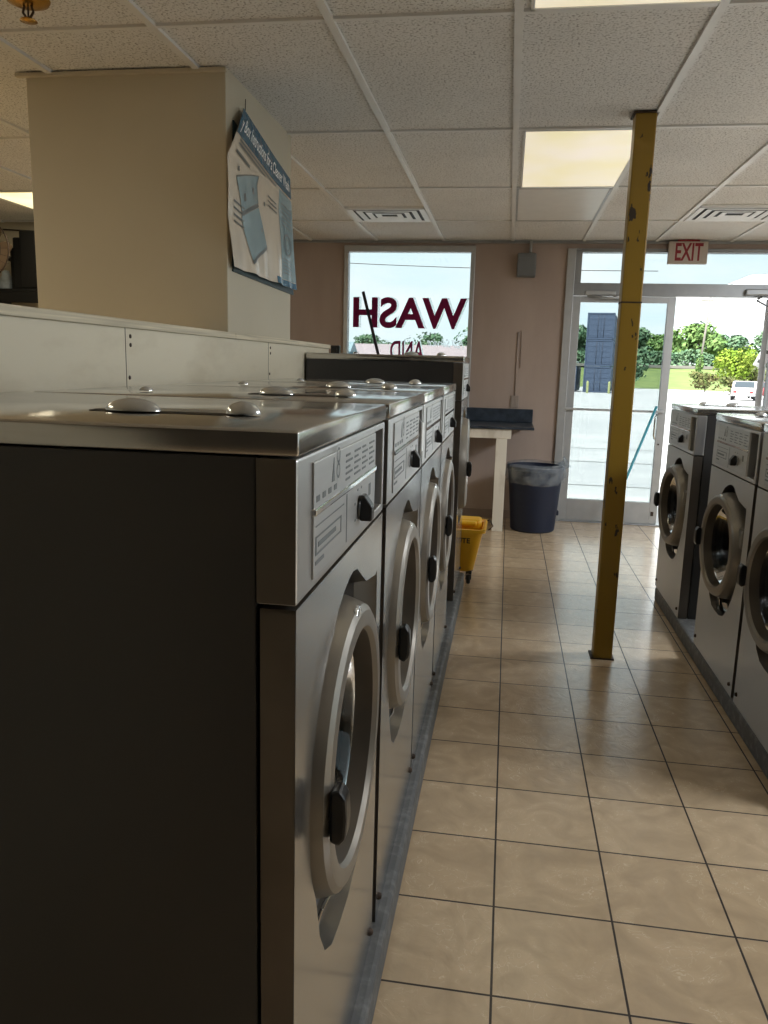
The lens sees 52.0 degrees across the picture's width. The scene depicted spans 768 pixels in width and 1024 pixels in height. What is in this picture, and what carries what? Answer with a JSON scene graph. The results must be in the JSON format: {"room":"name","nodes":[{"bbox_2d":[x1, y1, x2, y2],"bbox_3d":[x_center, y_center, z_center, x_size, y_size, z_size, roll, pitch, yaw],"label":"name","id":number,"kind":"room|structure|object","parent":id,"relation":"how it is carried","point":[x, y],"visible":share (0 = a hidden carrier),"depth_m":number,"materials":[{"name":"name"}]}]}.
{"room":"laundry","nodes":[
{"label":"laundry","id":0,"kind":"room"},
{"bbox_2d":[0,222,38,307],"bbox_3d":[-2.470,-1.388,7.294,2.220,2.693,1.065,3,11,8],"label":"wall","id":1,"kind":"structure","parent":0,"point":[4,225],"depth_m":6.68,"materials":[{"name":"paint"}]},
{"bbox_2d":[0,227,12,272],"bbox_3d":[-3.102,-2.105,6.395,0.472,0.472,0.622,3,11,8],"label":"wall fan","id":2,"kind":"object","parent":1,"relation":"attached to","point":[5,247],"visible":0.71,"depth_m":6.17,"materials":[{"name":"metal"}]},
{"bbox_2d":[0,288,37,303],"bbox_3d":[-2.882,-1.686,6.525,1.000,0.280,0.450,3,11,8],"label":"wall shelf","id":3,"kind":"object","parent":1,"relation":"attached to","point":[7,295],"visible":0.16,"depth_m":6.29,"materials":[{"name":"black wood"}]},
{"bbox_2d":[0,270,11,288],"bbox_3d":[-3.108,-1.905,6.468,0.134,0.160,0.110,3,11,8],"label":"rag","id":4,"kind":"object","parent":3,"relation":"on","point":[5,279],"visible":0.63,"depth_m":6.43,"materials":[{"name":"white fabric"}]},
{"bbox_2d":[10,230,37,288],"bbox_3d":[-2.710,-2.020,6.349,0.576,0.450,0.220,3,11,8],"label":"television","id":5,"kind":"object","parent":3,"relation":"on","point":[22,253],"visible":0.37,"depth_m":6.27,"materials":[{"name":"black plastic"}]},
{"bbox_2d":[15,66,290,339],"bbox_3d":[-0.994,-0.682,3.745,0.878,2.693,0.957,3,11,8],"label":"wall pillar","id":6,"kind":"structure","parent":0,"point":[129,170],"depth_m":3.18,"materials":[{"name":"beige paint"}]},
{"bbox_2d":[227,99,296,294],"bbox_3d":[-0.531,-1.379,3.515,0.043,0.702,1.082,3,11,8],"label":"poster","id":7,"kind":"object","parent":6,"relation":"attached to","point":[259,188],"visible":1,"depth_m":3.43,"materials":[{"name":"beige paper"}]},
{"bbox_2d":[0,303,330,392],"bbox_3d":[-0.891,0.241,2.072,0.145,1.503,6.065,3,11,8],"label":"wall partition","id":8,"kind":"structure","parent":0,"point":[41,349],"depth_m":2.28,"materials":[{"name":"beige wood"}]},
{"bbox_2d":[331,345,340,352],"bbox_3d":[-0.300,-1.007,4.891,0.055,0.055,0.048,3,11,8],"label":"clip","id":9,"kind":"object","parent":8,"relation":"attached to","point":[334,348],"visible":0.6,"depth_m":4.87,"materials":[{"name":"black plastic"}]},
{"bbox_2d":[0,0,767,243],"bbox_3d":[0.627,-1.551,1.764,10.415,0.270,10.594,3,11,8],"label":"ceiling","id":10,"kind":"structure","parent":0,"point":[429,105],"depth_m":3.20,"materials":[{"name":"tile"}]},
{"bbox_2d":[0,192,32,208],"bbox_3d":[-2.418,-2.304,5.957,0.579,0.009,1.128,3,11,8],"label":"recessed light","id":11,"kind":"object","parent":10,"relation":"in","point":[25,199],"visible":0.11,"depth_m":5.64,"materials":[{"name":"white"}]},
{"bbox_2d":[7,0,50,24],"bbox_3d":[-1.123,-1.581,2.482,0.136,0.066,0.136,3,11,8],"label":"sprinkler head","id":12,"kind":"object","parent":10,"relation":"attached to","point":[29,5],"visible":1,"depth_m":2.48},
{"bbox_2d":[344,208,431,221],"bbox_3d":[0.043,-2.224,5.893,0.580,0.016,0.540,3,11,8],"label":"ceiling vent","id":13,"kind":"object","parent":10,"relation":"in","point":[360,214],"visible":1,"depth_m":5.86,"materials":[{"name":"white metal"}]},
{"bbox_2d":[516,188,611,220],"bbox_3d":[1.203,-2.106,5.416,0.579,0.009,1.128,3,11,8],"label":"ceiling panel","id":14,"kind":"object","parent":10,"relation":"in","point":[541,204],"visible":1,"depth_m":5.34,"materials":[{"name":"tile"}]},
{"bbox_2d":[520,129,631,187],"bbox_3d":[1.038,-1.892,4.254,0.579,0.009,1.213,3,11,8],"label":"recessed light","id":15,"kind":"object","parent":10,"relation":"in","point":[597,158],"visible":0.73,"depth_m":4.17,"materials":[{"name":"beige plastic"}]},
{"bbox_2d":[531,0,719,10],"bbox_3d":[0.652,-1.448,1.835,0.579,0.009,1.203,3,11,8],"label":"recessed light","id":16,"kind":"object","parent":10,"relation":"in","point":[536,5],"visible":1,"depth_m":2.40,"materials":[{"name":"beige plastic"}]},
{"bbox_2d":[667,239,708,264],"bbox_3d":[2.584,-2.212,6.694,0.320,0.200,0.041,3,11,8],"label":"exit sign","id":17,"kind":"object","parent":10,"relation":"hanging from","point":[681,251],"visible":1,"depth_m":6.68,"materials":[{"name":"white plastic"}]},
{"bbox_2d":[683,206,767,220],"bbox_3d":[2.452,-2.087,5.504,0.580,0.016,0.540,3,11,8],"label":"ceiling vent","id":18,"kind":"object","parent":10,"relation":"in","point":[703,213],"visible":0.97,"depth_m":5.50,"materials":[{"name":"white metal"}]},
{"bbox_2d":[290,243,767,509],"bbox_3d":[2.433,-1.209,7.032,7.800,2.693,0.120,3,11,8],"label":"wall","id":19,"kind":"structure","parent":0,"point":[505,305],"depth_m":7.16,"materials":[{"name":"brown paint"}]},
{"bbox_2d":[343,245,475,406],"bbox_3d":[0.214,-1.622,7.273,1.193,1.600,0.090,3,11,8],"label":"window","id":20,"kind":"structure","parent":19,"relation":"in","point":[445,305],"depth_m":7.22,"materials":[{"name":"metal"}]},
{"bbox_2d":[462,508,509,517],"bbox_3d":[0.112,-0.038,7.549,2.950,0.080,0.012,3,11,8],"label":"baseboard","id":21,"kind":"structure","parent":19,"relation":"attached to","point":[480,512],"depth_m":7.42,"materials":[{"name":"brown"}]},
{"bbox_2d":[467,407,532,422],"bbox_3d":[0.772,-0.906,7.261,1.185,0.122,0.022,3,11,8],"label":"backsplash","id":22,"kind":"structure","parent":19,"relation":"attached to","point":[473,413],"depth_m":7.21,"materials":[{"name":"blue laminate"}]},
{"bbox_2d":[510,331,521,407],"bbox_3d":[1.201,-1.295,7.142,0.075,0.688,0.016,3,11,8],"label":"conduit","id":23,"kind":"object","parent":19,"relation":"attached to","point":[514,400],"visible":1,"depth_m":7.18,"materials":[{"name":"metal"}]},
{"bbox_2d":[516,240,536,277],"bbox_3d":[1.256,-2.227,6.916,0.164,0.314,0.106,3,11,8],"label":"junction box","id":24,"kind":"object","parent":19,"relation":"attached to","point":[526,262],"visible":1,"depth_m":6.88,"materials":[{"name":"metal"}]},
{"bbox_2d":[558,519,658,526],"bbox_3d":[2.049,0.092,7.315,1.000,0.012,0.112,3,11,8],"label":"trim","id":25,"kind":"structure","parent":19,"relation":"attached to","point":[656,524],"depth_m":7.27,"materials":[{"name":"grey metal"}]},
{"bbox_2d":[554,248,767,520],"bbox_3d":[2.488,-1.075,7.037,1.818,2.430,0.349,3,11,8],"label":"door frame","id":26,"kind":"structure","parent":19,"relation":"in","point":[574,287],"depth_m":6.87,"materials":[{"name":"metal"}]},
{"bbox_2d":[558,290,675,523],"bbox_3d":[2.078,-0.918,7.066,0.883,2.060,0.131,3,11,8],"label":"door","id":27,"kind":"structure","parent":26,"relation":"attached to","point":[569,508],"depth_m":7.10,"materials":[{"name":"metal"}]},
{"bbox_2d":[755,300,767,405],"bbox_3d":[3.520,-0.910,7.350,0.110,2.015,0.835,7,12,25],"label":"door","id":28,"kind":"structure","parent":26,"relation":"attached to","point":[761,372],"depth_m":6.91,"materials":[{"name":"metal"}]},
{"bbox_2d":[753,341,767,367],"bbox_3d":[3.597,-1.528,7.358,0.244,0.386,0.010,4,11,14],"label":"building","id":29,"kind":"structure","parent":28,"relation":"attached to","point":[756,363],"depth_m":7.39,"materials":[{"name":"white paint"}]},
{"bbox_2d":[372,517,767,1023],"bbox_3d":[0.541,1.050,2.312,9.900,0.100,10.685,3,11,8],"label":"floor","id":30,"kind":"structure","parent":0,"point":[588,844],"depth_m":2.45,"materials":[{"name":"tile"}]},
{"bbox_2d":[362,291,379,353],"bbox_3d":[0.060,-0.995,7.326,0.599,2.048,0.029,4,11,13],"label":"pole","id":31,"kind":"object","parent":30,"relation":"on","point":[363,292],"visible":0.34,"depth_m":7.23,"materials":[{"name":"black metal"}]},
{"bbox_2d":[351,572,463,1023],"bbox_3d":[-0.238,0.771,3.143,0.886,0.100,4.040,3,11,8],"label":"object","id":32,"kind":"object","parent":30,"relation":"on","point":[365,1005],"depth_m":2.16,"materials":[{"name":"grey paint"}]},
{"bbox_2d":[0,392,385,1023],"bbox_3d":[-0.438,0.410,1.417,0.850,1.236,0.677,3,11,8],"label":"washer","id":33,"kind":"object","parent":32,"relation":"on","point":[190,587],"visible":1,"depth_m":1.04,"materials":[{"name":"grey metal"}]},
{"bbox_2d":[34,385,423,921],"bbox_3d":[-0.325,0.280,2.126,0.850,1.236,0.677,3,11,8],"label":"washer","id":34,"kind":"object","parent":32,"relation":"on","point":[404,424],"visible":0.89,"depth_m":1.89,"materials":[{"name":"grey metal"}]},
{"bbox_2d":[167,381,443,773],"bbox_3d":[-0.217,0.156,2.801,0.850,1.236,0.677,3,11,8],"label":"washer","id":35,"kind":"object","parent":32,"relation":"on","point":[430,501],"visible":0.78,"depth_m":2.60,"materials":[{"name":"grey metal"}]},
{"bbox_2d":[246,378,455,686],"bbox_3d":[-0.107,0.029,3.491,0.850,1.236,0.677,3,11,8],"label":"washer","id":36,"kind":"object","parent":32,"relation":"on","point":[446,484],"visible":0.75,"depth_m":3.29,"materials":[{"name":"grey metal"}]},
{"bbox_2d":[306,352,471,600],"bbox_3d":[0.062,-0.249,4.640,0.925,1.366,0.616,3,11,8],"label":"washer","id":37,"kind":"object","parent":32,"relation":"on","point":[439,368],"visible":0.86,"depth_m":4.27,"materials":[{"name":"grey metal"}]},
{"bbox_2d":[460,516,492,583],"bbox_3d":[0.510,0.248,5.234,0.416,0.395,0.404,3,11,8],"label":"bucket","id":38,"kind":"object","parent":30,"relation":"on","point":[473,527],"visible":0.43,"depth_m":5.08,"materials":[{"name":"yellow plastic"}]},
{"bbox_2d":[467,407,533,530],"bbox_3d":[0.712,-0.408,7.045,1.185,1.024,0.637,3,11,8],"label":"countertop","id":39,"kind":"structure","parent":30,"relation":"on","point":[498,423],"depth_m":6.77,"materials":[{"name":"blue laminate"}]},
{"bbox_2d":[507,462,564,533],"bbox_3d":[1.311,-0.167,6.859,0.525,0.650,0.518,10,13,37],"label":"trash bin","id":40,"kind":"object","parent":30,"relation":"on","point":[534,487],"visible":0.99,"depth_m":6.71,"materials":[{"name":"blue plastic"}]},
{"bbox_2d":[588,110,658,660],"bbox_3d":[1.109,-0.513,3.673,0.114,2.498,0.115,3,11,8],"label":"support post","id":41,"kind":"object","parent":30,"relation":"on","point":[644,121],"visible":1,"depth_m":3.61,"materials":[{"name":"yellow paint"}]},
{"bbox_2d":[627,406,657,478],"bbox_3d":[2.174,-0.385,6.941,0.494,1.094,0.023,-3,12,-24],"label":"stick","id":42,"kind":"object","parent":30,"relation":"on","point":[656,407],"visible":0.66,"depth_m":6.93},
{"bbox_2d":[654,587,767,778],"bbox_3d":[1.881,0.767,3.505,0.835,0.085,2.720,3,11,8],"label":"trim","id":43,"kind":"structure","parent":30,"relation":"on","point":[684,629],"depth_m":3.46,"materials":[{"name":"grey paint"}]},
{"bbox_2d":[654,402,767,619],"bbox_3d":[2.010,-0.028,4.421,0.880,1.146,0.677,3,11,8],"label":"washer","id":44,"kind":"object","parent":43,"relation":"on","point":[681,500],"visible":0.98,"depth_m":4.25,"materials":[{"name":"grey metal"}]},
{"bbox_2d":[693,412,767,697],"bbox_3d":[1.848,0.159,3.401,0.880,1.146,0.677,3,11,8],"label":"washer","id":45,"kind":"object","parent":43,"relation":"on","point":[724,537],"visible":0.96,"depth_m":3.39,"materials":[{"name":"grey metal"}]},
{"bbox_2d":[733,424,767,752],"bbox_3d":[1.738,0.286,2.709,0.880,1.146,0.677,3,11,8],"label":"washer","id":46,"kind":"object","parent":43,"relation":"on","point":[750,697],"visible":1,"depth_m":2.93,"materials":[{"name":"grey metal"}]},
{"label":"outside","id":47,"kind":"structure","parent":0,"visible":0},
{"bbox_2d":[351,263,620,270],"bbox_3d":[-0.770,-37.538,116.722,80.003,2.894,0.094,3,11,8],"label":"power line","id":48,"kind":"object","parent":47,"point":[351,263],"visible":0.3,"depth_m":115.54,"materials":[{"name":"metal"}]},
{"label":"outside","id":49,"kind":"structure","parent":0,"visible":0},
{"bbox_3d":[59.290,-44.792,245.012,320.000,1.400,129.500,3,11,8],"label":"field","id":50,"kind":"object","parent":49,"visible":0},
{"bbox_2d":[577,325,588,356],"bbox_3d":[48.125,-40.226,190.422,9.582,10.027,8.948,3,11,8],"label":"tree","id":51,"kind":"object","parent":50,"relation":"on","point":[582,333],"visible":0.34,"depth_m":187.42,"materials":[{"name":"green plant"}]},
{"bbox_2d":[614,326,653,359],"bbox_3d":[59.475,-39.556,189.124,10.308,9.783,9.277,3,11,8],"label":"tree","id":52,"kind":"object","parent":50,"relation":"on","point":[644,335],"visible":0.3,"depth_m":185.69,"materials":[{"name":"green plant"}]},
{"bbox_2d":[645,335,676,359],"bbox_3d":[68.757,-41.112,201.679,14.072,8.687,7.985,3,11,8],"label":"tree","id":53,"kind":"object","parent":50,"relation":"on","point":[657,345],"visible":0.27,"depth_m":200.14,"materials":[{"name":"green plant"}]},
{"bbox_2d":[649,333,680,358],"bbox_3d":[74.439,-43.983,214.200,12.500,10.000,8.763,3,11,8],"label":"tree","id":54,"kind":"object","parent":50,"relation":"on","point":[653,335],"visible":0.06,"depth_m":214.22,"materials":[{"name":"green plant"}]},
{"bbox_2d":[576,349,766,367],"bbox_3d":[67.465,-35.245,181.072,84.583,4.760,3.177,3,11,8],"label":"hedge","id":55,"kind":"object","parent":50,"relation":"on","point":[677,358],"visible":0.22,"depth_m":180.77,"materials":[{"name":"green plant"}]},
{"bbox_2d":[671,321,728,361],"bbox_3d":[74.452,-39.606,187.099,13.241,11.410,8.570,3,11,8],"label":"tree","id":56,"kind":"object","parent":50,"relation":"on","point":[694,333],"visible":0.67,"depth_m":184.83,"materials":[{"name":"green plant"}]},
{"bbox_2d":[711,332,749,360],"bbox_3d":[86.841,-40.533,198.785,13.277,9.562,8.167,3,11,8],"label":"tree","id":57,"kind":"object","parent":50,"relation":"on","point":[738,341],"visible":0.32,"depth_m":196.42,"materials":[{"name":"green plant"}]},
{"bbox_2d":[750,330,762,352],"bbox_3d":[94.288,-37.811,183.750,16.741,10.156,8.514,3,11,8],"label":"tree","id":58,"kind":"object","parent":50,"relation":"on","point":[758,341],"visible":0.44,"depth_m":184.51,"materials":[{"name":"green plant"}]},
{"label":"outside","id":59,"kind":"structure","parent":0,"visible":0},
{"bbox_2d":[577,366,765,391],"bbox_3d":[42.231,-24.129,138.346,300.000,4.181,94.644,3,11,8],"label":"grass bank","id":60,"kind":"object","parent":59,"point":[679,379],"visible":0.09,"depth_m":145.15,"materials":[{"name":"green plant"}]},
{"bbox_2d":[404,331,443,344],"bbox_3d":[9.245,-39.198,187.036,10.808,7.226,8.701,3,11,8],"label":"tree","id":61,"kind":"object","parent":60,"relation":"on","point":[430,337],"visible":0.31,"depth_m":184.40,"materials":[{"name":"green plant"}]},
{"bbox_2d":[695,298,719,382],"bbox_3d":[57.200,-30.245,139.726,3.100,15.621,1.554,3,11,8],"label":"utility pole","id":62,"kind":"object","parent":60,"relation":"on","point":[699,364],"visible":0.94,"depth_m":139.86,"materials":[{"name":"wood"}]},
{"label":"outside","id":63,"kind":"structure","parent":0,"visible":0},
{"bbox_2d":[567,387,762,497],"bbox_3d":[11.351,-10.541,72.147,320.000,2.445,132.515,3,11,8],"label":"parking lot","id":64,"kind":"structure","parent":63,"point":[590,429],"depth_m":19.25,"materials":[{"name":"grey asphalt"}]},
{"bbox_2d":[349,342,356,353],"bbox_3d":[-4.533,-13.527,71.822,3.600,4.000,3.400,3,11,8],"label":"storage shed","id":65,"kind":"object","parent":64,"relation":"on","point":[352,348],"visible":0.02,"depth_m":70.95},
{"bbox_2d":[355,343,466,356],"bbox_3d":[2.850,-14.524,78.180,12.600,4.100,8.800,3,11,8],"label":"building","id":66,"kind":"structure","parent":64,"relation":"on","point":[361,348],"depth_m":75.78,"materials":[{"name":"white"}]},
{"bbox_2d":[574,366,580,391],"bbox_3d":[18.662,-13.742,80.918,2.570,2.500,6.194,5,11,17],"label":"shipping container","id":67,"kind":"object","parent":64,"relation":"on","point":[578,369],"visible":0.12,"depth_m":80.10,"materials":[{"name":"metal"}]},
{"bbox_2d":[586,381,588,392],"bbox_3d":[18.888,-11.606,73.073,0.220,1.150,0.220,3,11,8],"label":"bollard","id":68,"kind":"object","parent":64,"relation":"on","point":[587,383],"visible":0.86,"depth_m":73.01,"materials":[{"name":"yellow metal"}]},
{"bbox_2d":[582,366,612,392],"bbox_3d":[21.668,-13.420,79.468,2.570,2.500,6.194,5,11,17],"label":"shipping container","id":69,"kind":"object","parent":64,"relation":"on","point":[598,377],"visible":0.91,"depth_m":76.64,"materials":[{"name":"blue metal"}]},
{"bbox_2d":[584,339,614,365],"bbox_3d":[21.734,-15.906,79.001,2.570,2.500,6.194,5,11,17],"label":"shipping container","id":70,"kind":"object","parent":69,"relation":"on","point":[597,352],"visible":1,"depth_m":76.19,"materials":[{"name":"blue metal"}]},
{"bbox_2d":[586,313,616,340],"bbox_3d":[21.800,-18.391,78.534,2.570,2.500,6.194,5,11,17],"label":"shipping container","id":71,"kind":"object","parent":70,"relation":"on","point":[600,326],"visible":0.99,"depth_m":75.71,"materials":[{"name":"blue metal"}]},
{"bbox_2d":[607,381,610,393],"bbox_3d":[20.814,-11.501,72.785,0.220,1.150,0.220,3,11,8],"label":"bollard","id":72,"kind":"object","parent":64,"relation":"on","point":[609,382],"visible":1,"depth_m":72.70,"materials":[{"name":"yellow metal"}]},
{"bbox_2d":[570,484,659,488],"bbox_3d":[6.506,-0.134,9.616,70.000,0.001,0.550,3,11,8],"label":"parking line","id":73,"kind":"structure","parent":64,"relation":"on","point":[570,484],"depth_m":10.20,"materials":[{"name":"white paint"}]},
{"bbox_2d":[570,460,664,464],"bbox_3d":[6.974,-0.643,12.561,70.000,0.001,0.600,3,11,8],"label":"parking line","id":74,"kind":"structure","parent":64,"relation":"on","point":[570,460],"depth_m":13.06,"materials":[{"name":"white paint"}]},
{"bbox_2d":[570,447,666,451],"bbox_3d":[7.374,-1.079,15.083,70.000,0.001,0.580,3,11,8],"label":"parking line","id":75,"kind":"structure","parent":64,"relation":"on","point":[570,447],"depth_m":15.56,"materials":[{"name":"white paint"}]},
{"bbox_2d":[603,358,648,381],"bbox_3d":[36.448,-21.502,120.030,8.265,5.358,5.466,3,11,8],"label":"shrub","id":76,"kind":"object","parent":64,"relation":"on","point":[640,368],"visible":0.14,"depth_m":120.51,"materials":[{"name":"green plant"}]},
{"bbox_2d":[688,371,719,391],"bbox_3d":[40.214,-16.302,98.699,4.091,2.784,3.212,3,11,8],"label":"shrub","id":77,"kind":"object","parent":64,"relation":"on","point":[703,380],"visible":0.94,"depth_m":98.11,"materials":[{"name":"green plant"}]},
{"bbox_2d":[717,376,747,394],"bbox_3d":[35.008,-12.577,78.651,3.428,2.164,2.365,3,11,8],"label":"shrub","id":78,"kind":"object","parent":64,"relation":"on","point":[728,381],"visible":0.43,"depth_m":78.26,"materials":[{"name":"green plant"}]},
{"bbox_2d":[710,345,757,388],"bbox_3d":[37.414,-15.116,84.000,4.979,5.426,4.252,3,11,8],"label":"bush","id":79,"kind":"object","parent":64,"relation":"on","point":[727,362],"visible":0.91,"depth_m":82.86,"materials":[{"name":"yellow plant"}]},
{"bbox_2d":[730,381,756,400],"bbox_3d":[28.254,-9.504,61.661,1.800,1.479,4.312,7,12,26],"label":"car","id":80,"kind":"object","parent":64,"relation":"on","point":[739,388],"visible":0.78,"depth_m":60.19,"materials":[{"name":"white paint"}]},
{"bbox_2d":[735,369,765,380],"bbox_3d":[40.320,-14.183,85.817,4.150,3.115,2.784,3,11,8],"label":"shrub","id":81,"kind":"object","parent":64,"relation":"on","point":[755,373],"visible":0.26,"depth_m":85.11,"materials":[{"name":"green plant"}]},
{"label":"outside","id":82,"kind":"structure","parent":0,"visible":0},
{"bbox_2d":[576,363,766,370],"bbox_3d":[48.778,-33.364,178.805,320.000,0.650,6.500,3,11,8],"label":"road","id":83,"kind":"structure","parent":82,"point":[577,364],"depth_m":173.19,"materials":[{"name":"grey asphalt"}]},
{"bbox_2d":[353,334,391,343],"bbox_3d":[-3.030,-39.689,189.348,10.791,6.696,7.600,3,11,8],"label":"tree","id":84,"kind":"object","parent":83,"relation":"on","point":[368,339],"visible":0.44,"depth_m":188.20,"materials":[{"name":"green plant"}]},
{"bbox_2d":[454,327,467,345],"bbox_3d":[21.119,-39.051,184.612,10.524,8.453,8.895,3,11,8],"label":"tree","id":85,"kind":"object","parent":83,"relation":"on","point":[464,340],"visible":0.11,"depth_m":183.93,"materials":[{"name":"green plant"}]},
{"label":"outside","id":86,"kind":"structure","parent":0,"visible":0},
{"bbox_2d":[567,494,658,522],"bbox_3d":[6.191,0.258,7.646,50.000,0.180,1.715,3,11,8],"label":"sidewalk","id":87,"kind":"structure","parent":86,"point":[580,496],"depth_m":8.85,"materials":[{"name":"concrete"}]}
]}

